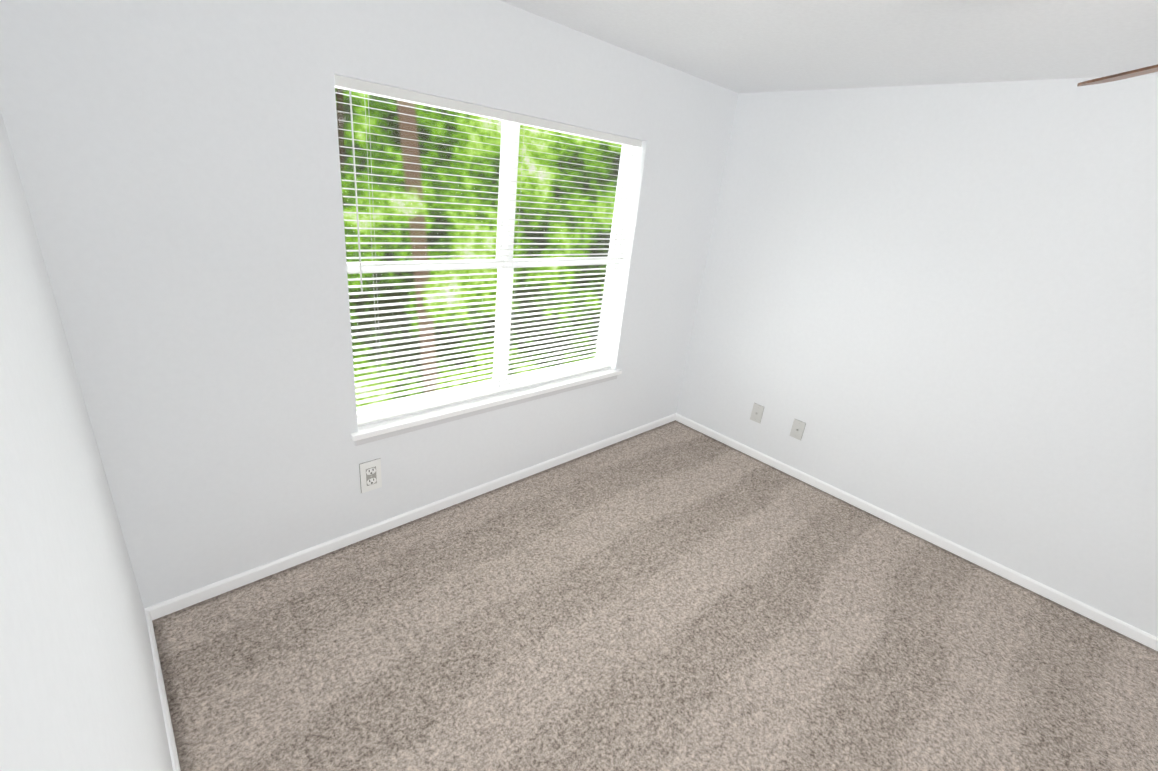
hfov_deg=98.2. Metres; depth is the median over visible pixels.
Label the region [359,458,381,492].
electrical outlet
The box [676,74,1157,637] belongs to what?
wall
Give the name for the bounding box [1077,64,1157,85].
fan
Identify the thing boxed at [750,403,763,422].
outlet
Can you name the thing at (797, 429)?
outlet
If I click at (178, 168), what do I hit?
wall
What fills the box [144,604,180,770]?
baseboard
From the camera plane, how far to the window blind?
2.53 m
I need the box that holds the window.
[335,87,633,418]
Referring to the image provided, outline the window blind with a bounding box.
[334,75,641,426]
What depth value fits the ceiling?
2.06 m
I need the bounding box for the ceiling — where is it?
[500,0,1157,92]
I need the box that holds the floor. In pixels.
[152,420,1157,770]
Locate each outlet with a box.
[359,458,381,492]
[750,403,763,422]
[789,419,805,439]
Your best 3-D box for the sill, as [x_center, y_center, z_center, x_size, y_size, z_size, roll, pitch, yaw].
[-0.411,0.072,2.932,1.822,0.068,0.135,-14,30,-41]
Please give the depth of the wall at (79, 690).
0.73 m
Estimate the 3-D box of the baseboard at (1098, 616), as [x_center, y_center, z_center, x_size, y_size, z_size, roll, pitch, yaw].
[2.436,1.073,2.703,0.013,0.060,4.775,-14,30,-41]
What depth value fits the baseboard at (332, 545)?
2.54 m
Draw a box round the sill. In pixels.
[351,368,621,445]
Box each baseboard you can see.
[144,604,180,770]
[156,413,675,616]
[676,413,1157,650]
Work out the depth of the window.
2.65 m
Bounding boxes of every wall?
[0,0,738,607]
[0,110,172,770]
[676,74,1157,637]
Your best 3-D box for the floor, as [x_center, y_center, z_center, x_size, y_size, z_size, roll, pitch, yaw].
[1.167,1.488,1.600,3.870,0.150,5.175,-14,30,-41]

